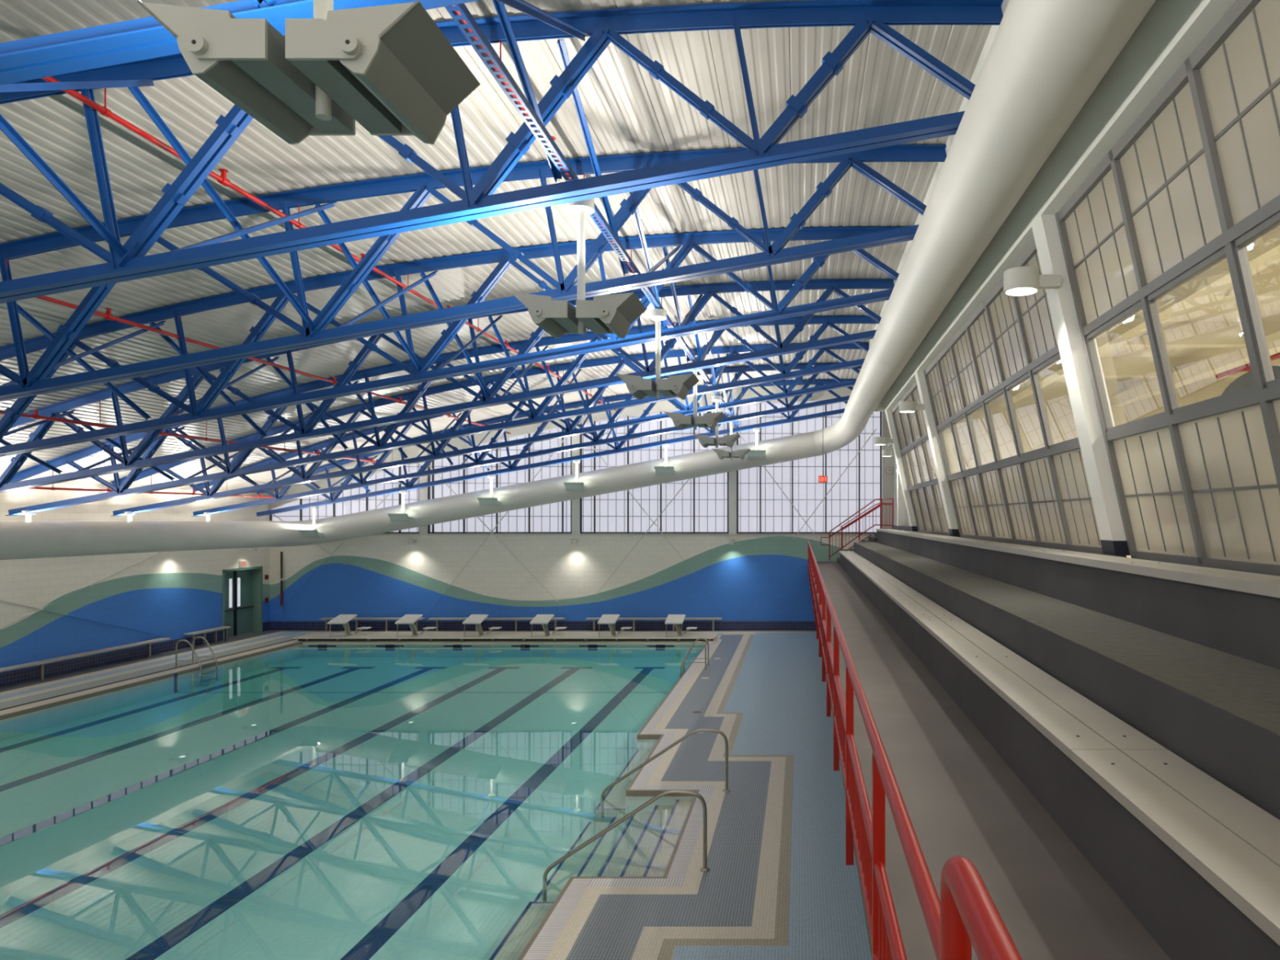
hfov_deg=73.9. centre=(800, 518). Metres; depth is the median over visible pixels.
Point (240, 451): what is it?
brace
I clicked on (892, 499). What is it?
stair railing
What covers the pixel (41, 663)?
bench
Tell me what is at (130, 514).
uplight
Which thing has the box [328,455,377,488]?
brace
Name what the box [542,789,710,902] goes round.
pool handrail
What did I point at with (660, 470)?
uplight
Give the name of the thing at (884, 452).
wall lamp
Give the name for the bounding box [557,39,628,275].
brace
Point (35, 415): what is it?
pipe
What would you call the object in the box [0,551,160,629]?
rod
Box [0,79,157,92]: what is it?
brace
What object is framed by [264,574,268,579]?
fire alarm
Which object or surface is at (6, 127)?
brace
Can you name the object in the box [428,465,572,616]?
rod
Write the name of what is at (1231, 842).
seat
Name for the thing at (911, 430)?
window
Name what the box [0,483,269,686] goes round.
wall
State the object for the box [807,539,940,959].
railing
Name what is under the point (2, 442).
brace
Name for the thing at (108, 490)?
pipe
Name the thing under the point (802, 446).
air duct
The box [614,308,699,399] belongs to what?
uplight
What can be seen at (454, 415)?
brace
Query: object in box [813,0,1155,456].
air duct
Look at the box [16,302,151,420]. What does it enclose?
brace
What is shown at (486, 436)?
brace
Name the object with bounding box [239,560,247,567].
exit sign
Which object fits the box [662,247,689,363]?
brace
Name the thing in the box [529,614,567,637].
starting block
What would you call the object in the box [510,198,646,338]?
uplight
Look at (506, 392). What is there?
brace
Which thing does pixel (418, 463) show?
rod
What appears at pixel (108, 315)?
pipe
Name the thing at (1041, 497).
window
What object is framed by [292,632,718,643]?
pool edge
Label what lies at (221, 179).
pipe
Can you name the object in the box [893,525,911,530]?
baseboard
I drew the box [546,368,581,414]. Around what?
brace
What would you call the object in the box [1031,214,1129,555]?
column
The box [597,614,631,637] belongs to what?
starting block
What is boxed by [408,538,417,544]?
recessed light
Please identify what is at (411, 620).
starting block
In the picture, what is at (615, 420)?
brace
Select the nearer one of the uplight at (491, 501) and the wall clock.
the uplight at (491, 501)
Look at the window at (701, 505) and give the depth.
31.88 m
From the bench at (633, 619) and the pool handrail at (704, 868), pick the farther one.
the bench at (633, 619)
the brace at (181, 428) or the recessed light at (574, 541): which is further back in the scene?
the recessed light at (574, 541)
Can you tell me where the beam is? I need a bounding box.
[869,0,1235,411]
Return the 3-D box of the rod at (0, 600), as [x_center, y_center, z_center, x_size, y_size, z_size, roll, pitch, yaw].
[-20.380,2.375,22.050,0.030,2.779,8.909,0,0,0]
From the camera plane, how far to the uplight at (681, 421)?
17.83 m
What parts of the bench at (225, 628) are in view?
leg, seat, leg, leg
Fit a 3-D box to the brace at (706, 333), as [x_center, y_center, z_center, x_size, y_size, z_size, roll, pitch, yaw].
[-2.410,-4.073,22.700,0.060,1.475,3.165,0,0,0]
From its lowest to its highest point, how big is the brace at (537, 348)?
1.787 m
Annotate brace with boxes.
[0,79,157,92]
[0,113,128,257]
[0,320,166,386]
[0,439,62,474]
[4,410,74,435]
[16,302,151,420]
[62,411,175,480]
[77,426,184,471]
[127,86,315,331]
[149,322,267,437]
[167,355,279,417]
[168,201,337,252]
[173,427,257,485]
[186,450,242,478]
[266,357,348,449]
[266,445,320,489]
[266,449,324,484]
[280,381,358,435]
[315,204,422,372]
[320,448,370,492]
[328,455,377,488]
[337,271,438,327]
[347,382,408,458]
[358,410,401,448]
[406,400,453,466]
[417,413,462,457]
[420,272,490,398]
[437,315,502,368]
[452,413,489,471]
[461,431,490,464]
[488,315,537,416]
[492,0,562,182]
[497,0,589,40]
[502,346,548,395]
[535,346,572,430]
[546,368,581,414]
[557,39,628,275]
[572,373,598,439]
[580,390,604,428]
[597,386,619,448]
[606,415,619,438]
[629,191,666,328]
[646,245,681,272]
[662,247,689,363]
[679,294,702,326]
[687,295,706,386]
[701,330,716,360]
[705,332,719,402]
[715,353,728,384]
[717,354,728,417]
[727,372,737,402]
[727,373,736,426]
[735,387,743,415]
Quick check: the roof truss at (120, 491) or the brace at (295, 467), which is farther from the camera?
the brace at (295, 467)
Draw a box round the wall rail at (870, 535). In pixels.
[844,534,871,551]
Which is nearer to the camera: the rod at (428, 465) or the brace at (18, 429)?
the brace at (18, 429)
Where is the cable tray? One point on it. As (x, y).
(471, 24)
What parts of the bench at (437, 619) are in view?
leg, seat, leg, leg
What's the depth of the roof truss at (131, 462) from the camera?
17.87 m
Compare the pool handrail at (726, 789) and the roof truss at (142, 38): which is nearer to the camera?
the roof truss at (142, 38)
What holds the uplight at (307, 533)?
hanging from the roof truss at (410, 485)
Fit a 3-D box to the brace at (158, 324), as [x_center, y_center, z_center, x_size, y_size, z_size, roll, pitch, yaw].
[-11.230,-2.603,13.100,0.060,1.754,3.169,0,0,0]
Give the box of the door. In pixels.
[222,566,262,639]
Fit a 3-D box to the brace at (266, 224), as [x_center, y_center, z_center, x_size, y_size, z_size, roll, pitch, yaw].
[-6.430,-3.469,9.900,0.060,1.787,3.169,0,0,0]
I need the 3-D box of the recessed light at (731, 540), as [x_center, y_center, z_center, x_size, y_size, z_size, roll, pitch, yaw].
[-2.605,0.891,31.640,0.200,0.211,0.520,0,0,0]
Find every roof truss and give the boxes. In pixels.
[0,0,479,84]
[0,0,1003,303]
[0,144,946,401]
[0,226,902,457]
[0,279,894,493]
[5,315,879,515]
[109,342,869,515]
[190,363,862,516]
[255,379,853,516]
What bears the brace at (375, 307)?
attached to the roof truss at (33, 382)
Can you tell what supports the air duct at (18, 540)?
attached to the air duct at (802, 446)
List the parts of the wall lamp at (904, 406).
arm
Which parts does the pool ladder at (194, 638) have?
rail, rail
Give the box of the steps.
[837,528,902,564]
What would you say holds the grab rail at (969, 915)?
attached to the railing at (867, 827)
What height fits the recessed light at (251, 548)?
0.211 m
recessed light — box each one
[241,547,257,551]
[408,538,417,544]
[571,538,577,544]
[729,538,734,544]
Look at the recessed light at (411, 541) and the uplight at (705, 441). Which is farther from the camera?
the recessed light at (411, 541)
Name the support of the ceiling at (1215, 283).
attached to the wall at (1055, 396)
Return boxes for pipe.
[0,400,392,462]
[5,259,510,434]
[26,470,287,497]
[41,75,617,411]
[452,4,719,394]
[1215,352,1279,378]
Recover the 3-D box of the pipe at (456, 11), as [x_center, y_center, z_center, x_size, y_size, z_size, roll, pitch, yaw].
[-3.000,-4.604,12.875,0.100,0.398,39.150,0,0,0]
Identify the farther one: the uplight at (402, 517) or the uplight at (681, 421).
the uplight at (402, 517)
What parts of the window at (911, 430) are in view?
pane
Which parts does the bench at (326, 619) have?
leg, leg, seat, leg, leg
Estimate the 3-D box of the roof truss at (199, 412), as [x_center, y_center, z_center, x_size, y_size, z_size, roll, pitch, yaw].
[-9.033,-2.587,14.700,22.193,5.056,0.248,0,0,0]
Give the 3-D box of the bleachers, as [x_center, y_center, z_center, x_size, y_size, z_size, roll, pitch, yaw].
[2.500,2.375,11.300,2.200,3.850,36.600,0,0,0]
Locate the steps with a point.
(871, 539)
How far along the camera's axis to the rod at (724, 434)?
31.68 m
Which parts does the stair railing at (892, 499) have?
post, post, post, rail, second rail, rail, hand rail, post, post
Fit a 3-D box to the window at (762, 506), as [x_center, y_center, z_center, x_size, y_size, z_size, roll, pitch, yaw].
[0.326,-1.957,31.845,5.560,5.085,0.070,0,0,0]
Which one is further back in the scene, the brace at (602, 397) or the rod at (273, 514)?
the rod at (273, 514)
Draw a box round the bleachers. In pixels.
[840,530,1279,959]
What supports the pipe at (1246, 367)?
attached to the wall at (1055, 396)
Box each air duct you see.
[0,516,339,559]
[332,431,817,540]
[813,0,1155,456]
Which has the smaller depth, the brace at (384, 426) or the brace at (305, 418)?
the brace at (305, 418)
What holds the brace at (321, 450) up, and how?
attached to the roof truss at (363, 482)
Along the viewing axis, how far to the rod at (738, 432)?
31.65 m
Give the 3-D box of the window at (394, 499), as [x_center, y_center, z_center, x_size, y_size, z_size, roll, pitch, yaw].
[-17.464,-0.826,31.845,5.772,2.823,0.070,0,0,0]
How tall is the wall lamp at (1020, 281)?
0.211 m
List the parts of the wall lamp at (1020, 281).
arm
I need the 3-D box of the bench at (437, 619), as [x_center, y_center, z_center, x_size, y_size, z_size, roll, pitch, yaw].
[-11.575,4.055,31.675,5.122,0.490,0.350,0,0,0]
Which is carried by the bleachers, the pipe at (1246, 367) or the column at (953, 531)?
the column at (953, 531)
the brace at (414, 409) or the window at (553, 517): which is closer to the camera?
the brace at (414, 409)
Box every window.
[269,462,419,533]
[427,426,571,533]
[580,408,728,533]
[736,400,881,533]
[891,381,960,537]
[924,240,1126,557]
[1054,0,1279,576]
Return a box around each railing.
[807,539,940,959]
[820,497,893,559]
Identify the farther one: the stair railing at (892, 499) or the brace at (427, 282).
the stair railing at (892, 499)
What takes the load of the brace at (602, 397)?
attached to the roof truss at (410, 485)
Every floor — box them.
[0,630,871,959]
[817,561,1170,959]
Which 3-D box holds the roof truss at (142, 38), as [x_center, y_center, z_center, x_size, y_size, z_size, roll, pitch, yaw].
[-9.033,-2.587,5.100,22.193,5.056,0.248,0,0,0]
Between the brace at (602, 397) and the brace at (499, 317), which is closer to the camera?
the brace at (499, 317)
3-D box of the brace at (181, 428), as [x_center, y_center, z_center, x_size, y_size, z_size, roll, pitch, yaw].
[-15.630,-1.632,19.500,0.060,1.373,3.163,0,0,0]
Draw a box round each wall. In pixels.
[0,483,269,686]
[269,384,894,534]
[269,534,875,630]
[894,457,911,531]
[914,260,1279,558]
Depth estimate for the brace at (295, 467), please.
25.05 m
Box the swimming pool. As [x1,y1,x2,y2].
[0,641,706,959]
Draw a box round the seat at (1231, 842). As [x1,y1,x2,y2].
[839,551,1279,945]
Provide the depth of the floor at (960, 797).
4.54 m
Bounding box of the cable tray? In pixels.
[444,3,739,426]
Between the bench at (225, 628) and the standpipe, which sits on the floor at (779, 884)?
the bench at (225, 628)
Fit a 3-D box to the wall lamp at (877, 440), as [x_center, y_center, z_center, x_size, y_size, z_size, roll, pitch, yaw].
[2.380,-2.204,23.750,0.565,0.211,0.350,0,0,0]
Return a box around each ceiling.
[0,0,991,493]
[995,225,1279,406]
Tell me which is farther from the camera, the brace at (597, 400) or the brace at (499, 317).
the brace at (597, 400)
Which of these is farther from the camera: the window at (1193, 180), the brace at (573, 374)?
the brace at (573, 374)
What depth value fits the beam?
7.23 m
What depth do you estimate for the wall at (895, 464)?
31.59 m
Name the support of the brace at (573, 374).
attached to the roof truss at (363, 482)
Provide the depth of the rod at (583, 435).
31.65 m
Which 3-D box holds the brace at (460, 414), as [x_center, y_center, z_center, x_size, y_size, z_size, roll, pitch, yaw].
[-11.230,-2.603,25.900,0.060,1.754,3.169,0,0,0]
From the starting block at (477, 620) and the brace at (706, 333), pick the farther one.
the starting block at (477, 620)
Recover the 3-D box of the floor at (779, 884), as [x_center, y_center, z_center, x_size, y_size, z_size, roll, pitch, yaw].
[-9.845,4.300,12.450,21.810,0.001,38.900,0,0,0]
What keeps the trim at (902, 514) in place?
attached to the wall at (895, 464)
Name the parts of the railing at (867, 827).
post, post, post, post, post, post, post, post, post, post, rail, post, post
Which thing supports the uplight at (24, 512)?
hanging from the roof truss at (120, 491)
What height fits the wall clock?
0.320 m
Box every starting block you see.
[327,614,371,637]
[395,614,436,637]
[462,614,502,637]
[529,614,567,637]
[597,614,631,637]
[664,614,697,637]
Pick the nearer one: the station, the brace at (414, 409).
the brace at (414, 409)
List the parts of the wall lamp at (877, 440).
arm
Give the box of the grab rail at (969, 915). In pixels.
[940,855,1022,959]
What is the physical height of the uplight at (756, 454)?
1.160 m
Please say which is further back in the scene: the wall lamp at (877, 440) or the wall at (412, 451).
the wall at (412, 451)
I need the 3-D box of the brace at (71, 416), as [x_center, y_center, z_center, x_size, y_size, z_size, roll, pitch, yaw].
[-15.910,-1.632,19.500,0.060,1.373,3.163,0,0,0]
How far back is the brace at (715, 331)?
19.18 m
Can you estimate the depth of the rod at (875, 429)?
31.68 m
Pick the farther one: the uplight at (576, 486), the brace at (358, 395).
the uplight at (576, 486)
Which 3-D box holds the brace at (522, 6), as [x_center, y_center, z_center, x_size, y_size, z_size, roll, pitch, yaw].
[-2.130,-4.073,6.700,0.060,1.475,3.165,0,0,0]
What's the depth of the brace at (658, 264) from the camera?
12.94 m
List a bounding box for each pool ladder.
[173,636,217,684]
[679,637,710,677]
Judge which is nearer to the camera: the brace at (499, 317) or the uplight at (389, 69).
the uplight at (389, 69)
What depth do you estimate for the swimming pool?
14.10 m
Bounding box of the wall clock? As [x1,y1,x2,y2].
[884,466,893,475]
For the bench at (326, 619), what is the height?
0.490 m
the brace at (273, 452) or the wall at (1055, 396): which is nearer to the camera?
the wall at (1055, 396)
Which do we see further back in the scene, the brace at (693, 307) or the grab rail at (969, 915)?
the brace at (693, 307)
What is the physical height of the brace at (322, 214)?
1.787 m
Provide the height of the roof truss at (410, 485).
5.056 m
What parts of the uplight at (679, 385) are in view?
pivot knob, pivot knob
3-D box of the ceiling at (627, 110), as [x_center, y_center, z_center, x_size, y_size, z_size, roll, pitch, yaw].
[-8.273,-3.029,12.500,24.455,4.268,39.000,0,0,0]
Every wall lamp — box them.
[874,436,893,444]
[881,449,894,456]
[898,400,924,413]
[1003,266,1061,296]
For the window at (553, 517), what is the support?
in the wall at (412, 451)
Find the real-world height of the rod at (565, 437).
7.168 m
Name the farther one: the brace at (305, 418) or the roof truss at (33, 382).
the brace at (305, 418)
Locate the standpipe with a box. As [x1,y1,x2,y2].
[280,551,283,606]
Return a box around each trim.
[419,389,737,534]
[887,438,907,525]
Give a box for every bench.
[0,638,170,680]
[183,626,231,648]
[319,617,426,631]
[427,617,565,631]
[585,617,722,631]
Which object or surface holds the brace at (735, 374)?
attached to the roof truss at (209, 494)
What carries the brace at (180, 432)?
attached to the roof truss at (120, 491)
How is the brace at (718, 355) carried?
attached to the roof truss at (209, 494)
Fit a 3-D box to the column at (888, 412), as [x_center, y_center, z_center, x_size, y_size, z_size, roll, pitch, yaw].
[2.962,-1.350,23.850,1.046,3.460,0.350,0,0,0]
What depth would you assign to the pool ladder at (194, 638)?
24.11 m
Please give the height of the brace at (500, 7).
1.475 m
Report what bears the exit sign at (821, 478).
hanging from the ceiling at (627, 110)
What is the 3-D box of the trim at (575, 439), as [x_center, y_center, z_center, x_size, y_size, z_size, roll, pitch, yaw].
[-8.516,-2.149,31.819,12.124,5.568,0.158,0,0,0]
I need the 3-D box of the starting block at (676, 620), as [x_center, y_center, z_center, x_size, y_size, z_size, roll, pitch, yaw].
[-4.242,3.811,29.500,1.010,0.717,1.040,0,0,0]
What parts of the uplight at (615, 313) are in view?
pivot knob, pivot knob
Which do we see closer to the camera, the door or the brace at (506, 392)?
the brace at (506, 392)
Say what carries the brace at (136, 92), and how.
attached to the roof truss at (33, 382)
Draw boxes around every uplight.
[21,510,35,521]
[124,511,136,521]
[137,0,480,144]
[203,511,213,520]
[298,506,324,537]
[386,490,413,521]
[476,475,501,506]
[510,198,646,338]
[563,459,586,490]
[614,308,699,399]
[653,444,675,475]
[664,368,724,430]
[693,395,740,448]
[711,416,751,459]
[746,427,765,459]
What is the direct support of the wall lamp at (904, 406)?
attached to the column at (953, 531)
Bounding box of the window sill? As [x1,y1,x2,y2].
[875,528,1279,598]
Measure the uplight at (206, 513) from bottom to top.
0.617 m
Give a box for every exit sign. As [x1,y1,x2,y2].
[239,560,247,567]
[818,475,826,482]
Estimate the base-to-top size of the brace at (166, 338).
1.754 m
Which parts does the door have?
glass, post, glass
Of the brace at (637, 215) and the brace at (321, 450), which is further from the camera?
the brace at (321, 450)
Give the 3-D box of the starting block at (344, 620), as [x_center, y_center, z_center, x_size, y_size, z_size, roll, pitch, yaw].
[-16.017,3.811,29.500,1.010,0.717,1.040,0,0,0]
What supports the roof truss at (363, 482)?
attached to the ceiling at (627, 110)
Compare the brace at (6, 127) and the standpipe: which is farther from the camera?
the standpipe
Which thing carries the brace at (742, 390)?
attached to the roof truss at (363, 482)
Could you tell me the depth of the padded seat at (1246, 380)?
7.08 m
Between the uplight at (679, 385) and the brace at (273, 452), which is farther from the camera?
the brace at (273, 452)
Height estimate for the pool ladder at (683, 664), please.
1.301 m
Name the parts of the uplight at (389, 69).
pivot knob, pivot knob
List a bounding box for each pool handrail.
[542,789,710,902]
[600,728,730,817]
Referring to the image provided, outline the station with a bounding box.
[264,597,268,602]
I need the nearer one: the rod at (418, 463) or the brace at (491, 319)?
the brace at (491, 319)
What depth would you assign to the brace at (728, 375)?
29.01 m
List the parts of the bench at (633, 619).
leg, seat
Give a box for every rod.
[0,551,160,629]
[0,600,162,635]
[271,462,419,616]
[272,514,417,614]
[425,436,566,616]
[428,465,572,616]
[577,434,725,616]
[582,435,729,616]
[735,429,875,616]
[737,431,835,561]
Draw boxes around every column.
[884,409,917,531]
[915,371,959,536]
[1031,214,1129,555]
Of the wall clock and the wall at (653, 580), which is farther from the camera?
the wall at (653, 580)
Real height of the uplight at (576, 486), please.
1.160 m
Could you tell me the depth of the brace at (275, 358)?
16.65 m
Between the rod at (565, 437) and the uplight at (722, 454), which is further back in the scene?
the rod at (565, 437)
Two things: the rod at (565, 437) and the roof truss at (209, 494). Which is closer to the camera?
the roof truss at (209, 494)
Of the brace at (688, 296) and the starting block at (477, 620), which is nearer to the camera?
the brace at (688, 296)
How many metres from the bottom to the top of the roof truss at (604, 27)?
5.056 m
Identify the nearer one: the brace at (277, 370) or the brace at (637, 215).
the brace at (637, 215)
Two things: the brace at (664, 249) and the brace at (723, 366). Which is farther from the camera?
the brace at (723, 366)

